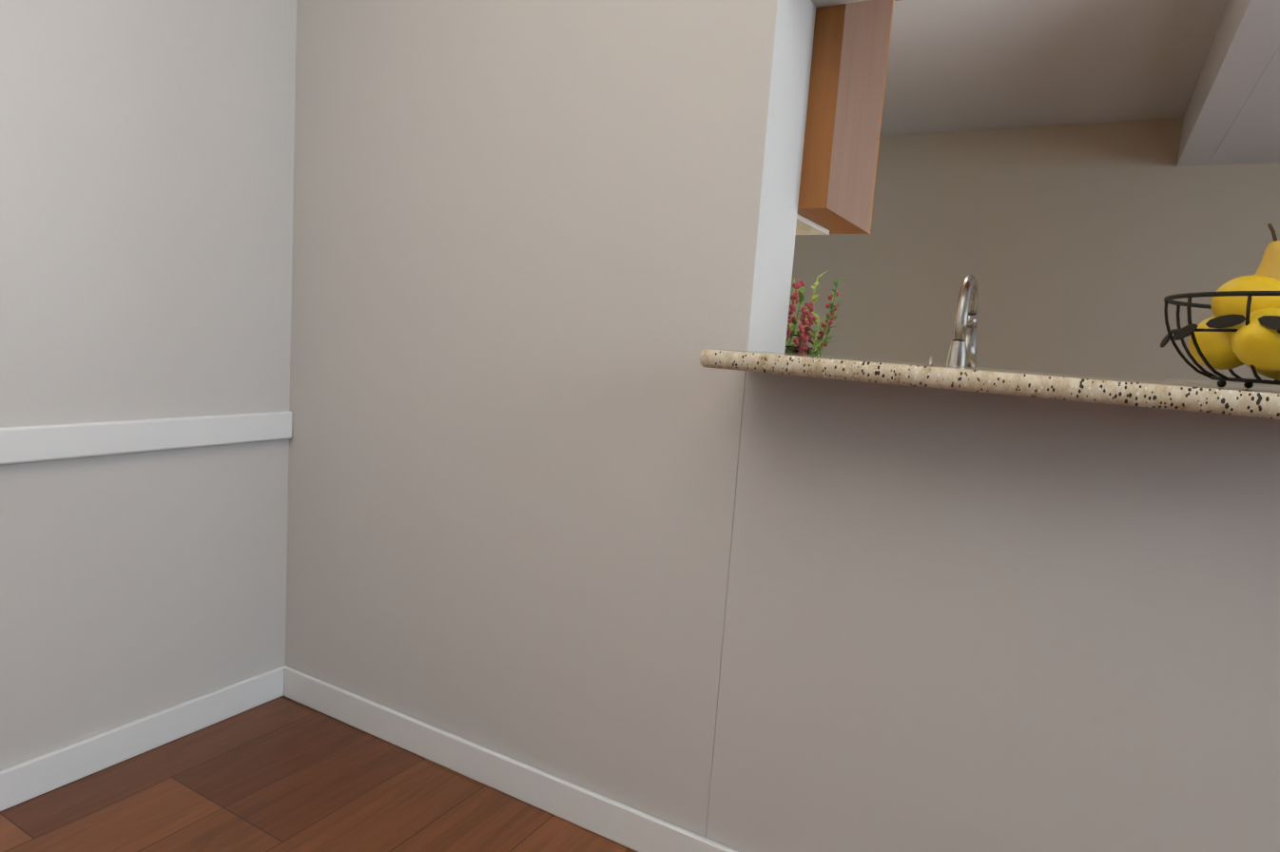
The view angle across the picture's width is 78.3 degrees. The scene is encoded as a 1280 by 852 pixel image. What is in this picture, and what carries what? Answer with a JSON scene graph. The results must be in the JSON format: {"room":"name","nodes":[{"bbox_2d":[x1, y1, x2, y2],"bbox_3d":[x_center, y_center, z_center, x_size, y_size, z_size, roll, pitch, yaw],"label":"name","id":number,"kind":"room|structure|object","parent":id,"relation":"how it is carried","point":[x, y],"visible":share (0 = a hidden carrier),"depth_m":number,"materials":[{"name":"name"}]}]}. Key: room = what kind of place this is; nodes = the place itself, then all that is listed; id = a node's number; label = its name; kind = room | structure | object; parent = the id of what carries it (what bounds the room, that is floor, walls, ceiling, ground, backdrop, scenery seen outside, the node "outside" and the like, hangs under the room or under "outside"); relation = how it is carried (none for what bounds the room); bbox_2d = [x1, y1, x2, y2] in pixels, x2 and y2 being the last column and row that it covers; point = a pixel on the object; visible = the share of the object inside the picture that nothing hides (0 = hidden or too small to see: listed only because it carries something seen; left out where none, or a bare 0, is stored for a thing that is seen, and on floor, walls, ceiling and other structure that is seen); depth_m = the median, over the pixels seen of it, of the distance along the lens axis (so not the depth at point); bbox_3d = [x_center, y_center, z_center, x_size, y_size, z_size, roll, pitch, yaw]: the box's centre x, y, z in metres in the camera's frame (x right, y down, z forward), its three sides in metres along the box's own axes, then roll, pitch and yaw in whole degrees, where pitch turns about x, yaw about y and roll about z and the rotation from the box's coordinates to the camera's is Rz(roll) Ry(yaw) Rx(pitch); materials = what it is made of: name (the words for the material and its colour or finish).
{"room":"dining room","nodes":[
{"label":"dining room","id":0,"kind":"room"},
{"bbox_2d":[0,0,296,771],"bbox_3d":[-1.689,-0.378,0.757,0.004,2.503,3.083,8,8,29],"label":"wall","id":1,"kind":"structure","parent":0,"point":[146,171],"depth_m":1.79,"materials":[{"name":"grey paint"}]},
{"bbox_2d":[0,666,281,811],"bbox_3d":[-1.766,0.822,0.891,0.016,0.085,3.082,8,8,29],"label":"baseboard","id":2,"kind":"structure","parent":1,"relation":"attached to","point":[28,780],"depth_m":1.86,"materials":[{"name":"white"}]},
{"bbox_2d":[0,410,292,465],"bbox_3d":[-1.712,0.099,0.806,0.020,0.075,3.081,8,8,29],"label":"trim","id":3,"kind":"structure","parent":1,"relation":"attached to","point":[26,444],"depth_m":1.78,"materials":[{"name":"white"}]},
{"bbox_2d":[0,695,637,851],"bbox_3d":[1.455,1.223,0.036,6.770,0.060,9.200,8,8,29],"label":"floor","id":4,"kind":"structure","parent":0,"point":[283,773],"depth_m":1.74,"materials":[{"name":"laminate"}]},
{"bbox_2d":[284,0,1279,851],"bbox_3d":[0.127,-0.400,1.619,2.310,2.603,0.210,8,8,29],"label":"wall","id":5,"kind":"structure","parent":0,"point":[541,255],"depth_m":1.54,"materials":[{"name":"grey paint"}]},
{"bbox_2d":[281,665,738,851],"bbox_3d":[-0.013,0.855,1.665,2.280,0.085,0.013,8,8,29],"label":"baseboard","id":6,"kind":"structure","parent":5,"relation":"attached to","point":[619,823],"depth_m":1.83,"materials":[{"name":"white"}]},
{"bbox_2d":[795,0,893,234],"bbox_3d":[0.164,-0.952,1.918,0.806,0.927,0.413,8,8,29],"label":"upper cabinet","id":7,"kind":"object","parent":5,"relation":"attached to","point":[850,48],"visible":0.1,"depth_m":1.65,"materials":[{"name":"brown wood"}]},
{"bbox_2d":[699,349,1279,419],"bbox_3d":[0.824,-0.091,1.552,1.013,0.030,1.160,8,8,29],"label":"bar","id":8,"kind":"object","parent":5,"relation":"on","point":[1228,398],"visible":1,"depth_m":1.08,"materials":[{"name":"stone"}]},
{"bbox_2d":[1160,223,1279,388],"bbox_3d":[0.870,-0.150,1.028,0.311,0.213,0.336,8,8,29],"label":"fruit basket","id":9,"kind":"object","parent":8,"relation":"on","point":[1241,326],"visible":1,"depth_m":1.01,"materials":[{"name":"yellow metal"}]},
{"bbox_2d":[785,117,1279,387],"bbox_3d":[3.883,-0.943,3.850,6.770,3.690,0.100,8,8,29],"label":"wall","id":10,"kind":"structure","parent":0,"point":[1084,249],"depth_m":4.63,"materials":[{"name":"beige paint"}]},
{"bbox_2d":[879,0,1228,135],"bbox_3d":[1.109,-1.729,3.196,2.170,0.100,3.670,8,8,29],"label":"ceiling","id":11,"kind":"structure","parent":0,"point":[953,66],"depth_m":3.61,"materials":[{"name":"white paint"}]},
{"bbox_2d":[1176,0,1279,166],"bbox_3d":[2.093,-2.071,2.488,0.140,1.590,3.880,8,8,29],"label":"beam","id":12,"kind":"structure","parent":0,"point":[1245,46],"depth_m":3.02,"materials":[{"name":"white paint"}]},
{"bbox_2d":[1207,44,1279,165],"bbox_3d":[4.188,-1.827,1.672,4.339,1.590,3.258,8,8,29],"label":"ceiling","id":13,"kind":"structure","parent":0,"point":[1252,135],"depth_m":3.56,"materials":[{"name":"white paint"}]},
{"bbox_3d":[0.317,-0.107,2.175,2.166,0.152,1.077,8,8,29],"label":"countertop","id":14,"kind":"structure","parent":0,"visible":0},
{"bbox_2d":[784,271,847,355],"bbox_3d":[0.328,-0.185,1.781,0.258,0.340,0.211,8,8,29],"label":"flowers","id":15,"kind":"object","parent":14,"relation":"on","point":[803,335],"visible":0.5,"depth_m":1.72,"materials":[{"name":"red plant"}]},
{"bbox_2d":[929,274,978,367],"bbox_3d":[0.665,-0.145,1.650,0.085,0.338,0.242,8,8,29],"label":"faucet","id":16,"kind":"object","parent":14,"relation":"on","point":[962,350],"visible":0.46,"depth_m":1.56,"materials":[{"name":"silver metal"}]}
]}

